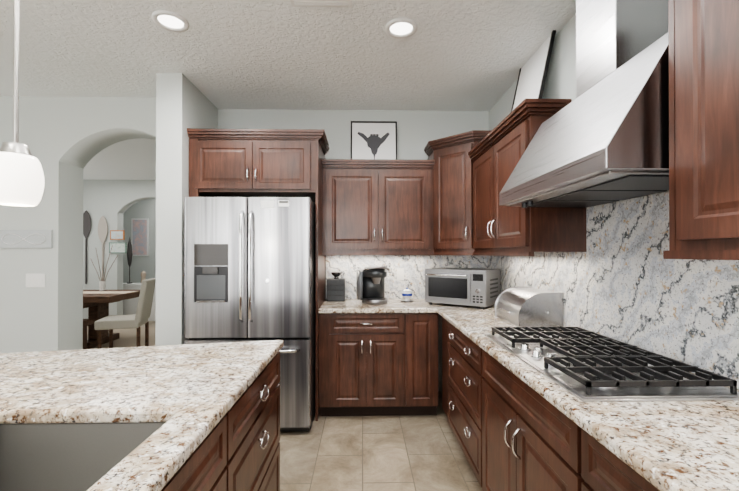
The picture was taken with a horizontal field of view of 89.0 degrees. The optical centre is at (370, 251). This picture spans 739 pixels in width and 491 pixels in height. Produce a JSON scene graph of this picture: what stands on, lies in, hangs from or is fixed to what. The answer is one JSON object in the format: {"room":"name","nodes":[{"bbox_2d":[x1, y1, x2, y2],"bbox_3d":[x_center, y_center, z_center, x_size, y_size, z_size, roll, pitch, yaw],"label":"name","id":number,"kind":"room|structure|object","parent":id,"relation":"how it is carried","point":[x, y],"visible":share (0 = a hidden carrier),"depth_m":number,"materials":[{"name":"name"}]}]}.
{"room":"kitchen","nodes":[
{"label":"kitchen","id":0,"kind":"room"},
{"bbox_2d":[0,96,155,352],"bbox_3d":[-3.843,-0.005,3.499,4.320,2.770,0.300,0,0,-1],"label":"wall","id":1,"kind":"structure","parent":0,"point":[66,140],"depth_m":3.38,"materials":[{"name":"white paint"}]},
{"bbox_2d":[0,230,52,247],"bbox_3d":[-3.089,-0.110,3.355,0.480,0.160,0.018,0,0,-1],"label":"love sign","id":2,"kind":"object","parent":1,"relation":"attached to","point":[25,238],"visible":1,"depth_m":3.35,"materials":[{"name":"grey"}]},
{"bbox_2d":[26,274,44,286],"bbox_3d":[-2.994,0.262,3.360,0.170,0.124,0.008,0,0,-1],"label":"switch plate","id":3,"kind":"object","parent":1,"relation":"attached to","point":[35,280],"visible":1,"depth_m":3.36,"materials":[{"name":"white plastic"}]},
{"bbox_2d":[83,180,155,318],"bbox_3d":[-3.883,0.016,7.299,4.400,2.770,0.180,0,0,-1],"label":"wall","id":4,"kind":"structure","parent":0,"point":[111,201],"depth_m":7.19,"materials":[{"name":"white paint"}]},
{"bbox_2d":[83,210,90,283],"bbox_3d":[-5.411,-0.080,7.156,0.180,1.400,0.027,0,0,-1],"label":"oar","id":5,"kind":"object","parent":4,"relation":"attached to","point":[86,216],"depth_m":7.15,"materials":[{"name":"grey"}]},
{"bbox_2d":[98,216,107,274],"bbox_3d":[-5.101,0.020,7.162,0.180,1.400,0.027,0,0,-1],"label":"oar","id":6,"kind":"object","parent":4,"relation":"attached to","point":[102,229],"depth_m":7.16,"materials":[{"name":"grey wood"}]},
{"bbox_2d":[110,230,124,239],"bbox_3d":[-4.831,-0.310,7.176,0.260,0.180,0.025,0,0,-1],"label":"picture","id":7,"kind":"object","parent":4,"relation":"attached to","point":[117,234],"visible":0.96,"depth_m":7.16,"materials":[{"name":"brown"}]},
{"bbox_2d":[109,242,126,252],"bbox_3d":[-4.821,-0.065,7.175,0.320,0.210,0.025,0,0,-1],"label":"picture","id":8,"kind":"object","parent":4,"relation":"attached to","point":[119,247],"visible":0.86,"depth_m":7.16,"materials":[{"name":"green"}]},
{"bbox_2d":[123,198,155,282],"bbox_3d":[-3.914,0.023,8.733,4.400,2.770,0.150,0,0,-1],"label":"wall","id":9,"kind":"structure","parent":0,"point":[146,208],"depth_m":8.63,"materials":[{"name":"white paint"}]},
{"bbox_2d":[131,218,148,255],"bbox_3d":[-5.282,-0.322,8.617,0.380,0.860,0.025,0,0,-1],"label":"picture","id":10,"kind":"object","parent":9,"relation":"attached to","point":[140,236],"visible":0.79,"depth_m":8.61,"materials":[{"name":"white"}]},
{"bbox_2d":[155,73,217,345],"bbox_3d":[-1.579,-0.005,3.352,0.200,2.770,0.850,0,0,-1],"label":"wall","id":11,"kind":"structure","parent":0,"point":[183,102],"depth_m":2.93,"materials":[{"name":"white paint"}]},
{"bbox_2d":[87,321,482,490],"bbox_3d":[-2.406,1.409,3.182,7.580,0.060,11.900,0,0,-1],"label":"floor","id":12,"kind":"structure","parent":0,"point":[382,453],"depth_m":2.52,"materials":[{"name":"tile"}]},
{"bbox_2d":[87,327,155,348],"bbox_3d":[-4.149,1.386,5.645,3.400,0.012,2.500,0,0,-1],"label":"rug","id":13,"kind":"object","parent":12,"relation":"on","point":[127,337],"visible":0.09,"depth_m":5.95,"materials":[{"name":"beige carpet"}]},
{"bbox_2d":[83,319,93,348],"bbox_3d":[-4.536,1.164,5.038,1.400,0.450,0.360,0,0,-1],"label":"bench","id":14,"kind":"object","parent":13,"relation":"on","point":[86,322],"visible":0.12,"depth_m":5.14,"materials":[{"name":"brown wood"}]},
{"bbox_2d":[83,290,139,348],"bbox_3d":[-4.522,1.004,5.569,1.950,0.775,1.000,0,0,-1],"label":"dining table","id":15,"kind":"object","parent":13,"relation":"on","point":[97,305],"visible":0.23,"depth_m":5.48,"materials":[{"name":"brown wood"}]},
{"bbox_2d":[90,243,117,290],"bbox_3d":[-4.194,0.238,5.901,0.431,0.750,0.080,0,0,-1],"label":"vase","id":16,"kind":"object","parent":15,"relation":"on","point":[102,284],"visible":1,"depth_m":5.90,"materials":[{"name":"beige"}]},
{"bbox_2d":[83,291,136,293],"bbox_3d":[-4.522,0.614,5.591,1.910,0.003,0.340,0,0,-1],"label":"table runner","id":17,"kind":"object","parent":15,"relation":"on","point":[104,292],"visible":0.33,"depth_m":5.58,"materials":[{"name":"beige fabric"}]},
{"bbox_2d":[94,278,155,348],"bbox_3d":[-3.289,0.885,5.079,0.597,1.007,0.470,0,0,-16],"label":"dining chair","id":18,"kind":"object","parent":13,"relation":"on","point":[137,320],"visible":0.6,"depth_m":4.93,"materials":[{"name":"fabric"}]},
{"bbox_2d":[123,238,155,320],"bbox_3d":[-4.728,0.548,7.738,1.050,1.710,0.360,0,0,-1],"label":"leaf sculpture","id":19,"kind":"object","parent":12,"relation":"on","point":[129,306],"visible":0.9,"depth_m":7.56,"materials":[{"name":"grey"}]},
{"bbox_2d":[160,348,280,490],"bbox_3d":[-1.063,0.929,0.647,1.338,0.873,2.510,0,0,-1],"label":"kitchen island","id":20,"kind":"object","parent":12,"relation":"on","point":[242,453],"depth_m":1.33,"materials":[{"name":"brown wood"}]},
{"bbox_2d":[0,340,283,490],"bbox_3d":[-1.092,0.471,0.653,1.340,0.040,2.578,0,0,-1],"label":"island countertop","id":21,"kind":"structure","parent":20,"relation":"on","point":[185,388],"depth_m":1.22,"materials":[{"name":"beige stone"}]},
{"bbox_2d":[0,420,155,490],"bbox_3d":[-0.791,0.594,0.630,0.520,0.230,0.900,0,0,-1],"label":"sink","id":22,"kind":"object","parent":21,"relation":"in","point":[36,455],"depth_m":1.07,"materials":[{"name":"grey metal"}]},
{"bbox_2d":[184,197,315,430],"bbox_3d":[-0.922,0.489,3.188,0.930,1.780,0.921,0,0,-1],"label":"fridge","id":23,"kind":"object","parent":12,"relation":"on","point":[250,268],"visible":0.83,"depth_m":2.79,"materials":[{"name":"metal"}]},
{"bbox_2d":[319,313,406,415],"bbox_3d":[-0.078,0.943,3.372,0.703,0.872,0.616,0,0,-1],"label":"base cabinet","id":24,"kind":"object","parent":12,"relation":"on","point":[363,356],"depth_m":3.07,"materials":[{"name":"brown wood"}]},
{"bbox_2d":[318,299,433,313],"bbox_3d":[0.036,0.486,3.357,0.930,0.040,0.658,0,0,-1],"label":"countertop","id":25,"kind":"structure","parent":24,"relation":"on","point":[349,305],"depth_m":3.10,"materials":[{"name":"stone"}]},
{"bbox_2d":[327,278,344,300],"bbox_3d":[-0.321,0.363,3.558,0.165,0.205,0.168,0,0,-1],"label":"canister","id":26,"kind":"object","parent":25,"relation":"on","point":[335,289],"visible":1,"depth_m":3.48,"materials":[{"name":"black plastic"}]},
{"bbox_2d":[331,272,341,278],"bbox_3d":[-0.321,0.230,3.562,0.100,0.060,0.100,0,0,-1],"label":"bowl","id":27,"kind":"object","parent":26,"relation":"on","point":[336,275],"visible":1,"depth_m":3.54,"materials":[{"name":"grey metal"}]},
{"bbox_2d":[356,266,389,304],"bbox_3d":[0.022,0.299,3.400,0.299,0.332,0.314,0,0,-1],"label":"coffee maker","id":28,"kind":"object","parent":25,"relation":"on","point":[370,285],"visible":1,"depth_m":3.36,"materials":[{"name":"grey plastic"}]},
{"bbox_2d":[401,287,413,301],"bbox_3d":[0.343,0.400,3.495,0.120,0.130,0.120,0,0,-1],"label":"sugar bowl","id":29,"kind":"object","parent":25,"relation":"on","point":[407,294],"visible":1,"depth_m":3.46,"materials":[{"name":"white ceramic"}]},
{"bbox_2d":[407,313,437,414],"bbox_3d":[0.415,0.943,3.383,0.283,0.872,0.616,0,0,-1],"label":"base cabinet","id":30,"kind":"object","parent":12,"relation":"on","point":[422,328],"depth_m":3.08,"materials":[{"name":"brown wood"}]},
{"bbox_2d":[442,317,442,407],"bbox_3d":[0.879,0.941,2.941,0.618,0.872,0.286,0,0,-1],"label":"base cabinet","id":31,"kind":"object","parent":12,"relation":"on","point":[442,317],"depth_m":3.06,"materials":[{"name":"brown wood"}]},
{"bbox_2d":[443,318,478,481],"bbox_3d":[0.890,0.938,2.399,0.618,0.872,0.800,0,0,-1],"label":"base cabinet","id":32,"kind":"object","parent":12,"relation":"on","point":[460,354],"depth_m":2.37,"materials":[{"name":"brown wood"}]},
{"bbox_2d":[479,347,570,490],"bbox_3d":[0.908,0.934,1.549,0.618,0.872,0.900,0,0,-1],"label":"base cabinet","id":33,"kind":"object","parent":12,"relation":"on","point":[511,431],"depth_m":1.53,"materials":[{"name":"brown wood"}]},
{"bbox_2d":[571,420,658,490],"bbox_3d":[0.923,0.930,0.840,0.618,0.872,0.517,0,0,-1],"label":"base cabinet","id":34,"kind":"object","parent":12,"relation":"on","point":[593,467],"depth_m":1.02,"materials":[{"name":"brown wood"}]},
{"bbox_2d":[430,303,738,490],"bbox_3d":[0.893,0.472,0.855,0.678,0.040,5.698,0,0,-1],"label":"countertop","id":35,"kind":"structure","parent":34,"relation":"on","point":[676,445],"depth_m":0.98,"materials":[{"name":"stone"}]},
{"bbox_2d":[425,268,499,308],"bbox_3d":[0.792,0.309,3.260,0.540,0.310,0.416,0,0,36],"label":"microwave","id":36,"kind":"object","parent":35,"relation":"on","point":[479,287],"visible":0.98,"depth_m":3.11,"materials":[{"name":"metal"}]},
{"bbox_2d":[494,287,563,326],"bbox_3d":[1.035,0.357,2.497,0.282,0.206,0.426,0,0,-1],"label":"bread box","id":37,"kind":"object","parent":35,"relation":"on","point":[526,306],"visible":1,"depth_m":2.29,"materials":[{"name":"metal"}]},
{"bbox_2d":[485,326,738,401],"bbox_3d":[0.896,0.428,1.592,0.530,0.054,0.910,0,0,-1],"label":"cooktop","id":38,"kind":"object","parent":35,"relation":"in","point":[579,363],"visible":1,"depth_m":1.31,"materials":[{"name":"metal"}]},
{"bbox_2d":[0,0,575,179],"bbox_3d":[-2.406,-1.431,3.197,7.580,0.080,11.900,0,0,-1],"label":"ceiling","id":39,"kind":"structure","parent":0,"point":[462,55],"depth_m":2.63,"materials":[{"name":"white paint"}]},
{"bbox_2d":[0,0,43,206],"bbox_3d":[-1.103,-0.772,1.171,0.136,1.257,0.136,0,0,-1],"label":"pendant light","id":40,"kind":"object","parent":39,"relation":"hanging from","point":[21,178],"visible":1,"depth_m":1.15,"materials":[{"name":"white glass"}]},
{"bbox_2d":[152,10,188,31],"bbox_3d":[-1.206,-1.389,2.272,0.200,0.013,0.200,0,0,-1],"label":"recessed light","id":41,"kind":"object","parent":39,"relation":"in","point":[170,20],"visible":0.98,"depth_m":2.26,"materials":[{"name":"white plastic"}]},
{"bbox_2d":[290,0,351,7],"bbox_3d":[-0.270,-1.389,2.012,0.340,0.015,0.240,0,0,-1],"label":"ceiling vent","id":42,"kind":"object","parent":39,"relation":"in","point":[323,3],"visible":0.97,"depth_m":2.10,"materials":[{"name":"white plastic"}]},
{"bbox_2d":[385,17,416,37],"bbox_3d":[0.193,-1.388,2.342,0.200,0.013,0.200,0,0,-1],"label":"recessed light","id":43,"kind":"object","parent":39,"relation":"in","point":[402,27],"visible":1,"depth_m":2.33,"materials":[{"name":"white plastic"}]},
{"bbox_2d":[218,109,488,391],"bbox_3d":[-0.057,-0.003,3.749,2.860,2.770,0.120,0,0,-1],"label":"wall","id":44,"kind":"structure","parent":0,"point":[417,131],"depth_m":3.70,"materials":[{"name":"white paint"}]},
{"bbox_2d":[187,132,262,196],"bbox_3d":[-1.216,-0.710,3.352,0.514,0.460,0.628,0,0,-1],"label":"upper cabinet","id":45,"kind":"object","parent":44,"relation":"attached to","point":[221,164],"depth_m":3.04,"materials":[{"name":"brown wood"}]},
{"bbox_2d":[255,132,326,203],"bbox_3d":[-0.705,-0.710,3.363,0.509,0.460,0.628,0,0,-1],"label":"upper cabinet","id":46,"kind":"object","parent":44,"relation":"attached to","point":[287,164],"depth_m":3.05,"materials":[{"name":"brown wood"}]},
{"bbox_2d":[319,164,430,255],"bbox_3d":[0.068,-0.379,3.518,0.999,0.780,0.348,0,0,-1],"label":"upper cabinet","id":47,"kind":"object","parent":44,"relation":"attached to","point":[365,209],"depth_m":3.35,"materials":[{"name":"brown wood"}]},
{"bbox_2d":[351,121,396,159],"bbox_3d":[0.035,-1.004,3.639,0.450,0.528,0.084,0,0,-1],"label":"framed picture","id":48,"kind":"object","parent":47,"relation":"on","point":[373,139],"visible":0.65,"depth_m":3.64},
{"bbox_2d":[326,255,485,298],"bbox_3d":[0.346,0.237,3.686,1.560,0.456,0.019,0,0,-1],"label":"backsplash","id":49,"kind":"structure","parent":44,"relation":"attached to","point":[414,266],"depth_m":3.67,"materials":[{"name":"stone"}]},
{"bbox_2d":[397,268,403,279],"bbox_3d":[0.295,0.224,3.672,0.070,0.115,0.006,0,0,-1],"label":"electrical outlet plate","id":50,"kind":"object","parent":49,"relation":"attached to","point":[400,273],"visible":1,"depth_m":3.67,"materials":[{"name":"white plastic"}]},
{"bbox_2d":[489,14,575,129],"bbox_3d":[1.342,-0.020,0.518,0.200,2.770,6.400,0,0,-1],"label":"wall","id":51,"kind":"structure","parent":0,"point":[560,82],"depth_m":2.39,"materials":[{"name":"white paint"}]},
{"bbox_2d":[431,140,474,251],"bbox_3d":[0.706,-0.456,3.229,0.278,0.870,0.277,0,0,-1],"label":"upper cabinet","id":52,"kind":"object","parent":51,"relation":"attached to","point":[443,199],"depth_m":3.23,"materials":[{"name":"brown wood"}]},
{"bbox_2d":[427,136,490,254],"bbox_3d":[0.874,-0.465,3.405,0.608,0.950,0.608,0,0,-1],"label":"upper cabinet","id":53,"kind":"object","parent":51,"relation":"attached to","point":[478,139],"depth_m":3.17,"materials":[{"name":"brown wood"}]},
{"bbox_2d":[471,104,585,255],"bbox_3d":[1.021,-0.384,2.584,0.348,0.780,1.040,0,0,-1],"label":"upper cabinet","id":54,"kind":"object","parent":51,"relation":"attached to","point":[496,230],"depth_m":2.26,"materials":[{"name":"brown wood"}]},
{"bbox_2d":[511,30,555,111],"bbox_3d":[1.093,-1.083,2.619,0.161,0.669,0.500,0,0,-1],"label":"art","id":55,"kind":"object","parent":54,"relation":"on","point":[532,75],"visible":0.4,"depth_m":2.54,"materials":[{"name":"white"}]},
{"bbox_2d":[499,0,668,207],"bbox_3d":[0.962,-0.808,1.600,0.507,1.180,0.896,0,0,-1],"label":"range hood","id":56,"kind":"object","parent":51,"relation":"attached to","point":[602,138],"visible":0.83,"depth_m":1.45,"materials":[{"name":"metal"}]},
{"bbox_2d":[486,190,738,388],"bbox_3d":[1.224,0.048,0.865,0.019,0.804,5.699,0,0,-1],"label":"backsplash","id":57,"kind":"structure","parent":51,"relation":"attached to","point":[621,279],"depth_m":1.65,"materials":[{"name":"stone"}]},
{"bbox_2d":[519,272,523,286],"bbox_3d":[1.168,0.220,2.899,0.004,0.115,0.070,0,0,-1],"label":"electrical outlet plate","id":58,"kind":"object","parent":57,"relation":"attached to","point":[521,279],"visible":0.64,"depth_m":2.90,"materials":[{"name":"grey plastic"}]},
{"bbox_2d":[663,0,738,255],"bbox_3d":[1.057,-0.518,0.889,0.348,1.030,0.494,0,0,-1],"label":"upper cabinet","id":59,"kind":"object","parent":51,"relation":"attached to","point":[703,35],"depth_m":1.00,"materials":[{"name":"brown wood"}]}
]}

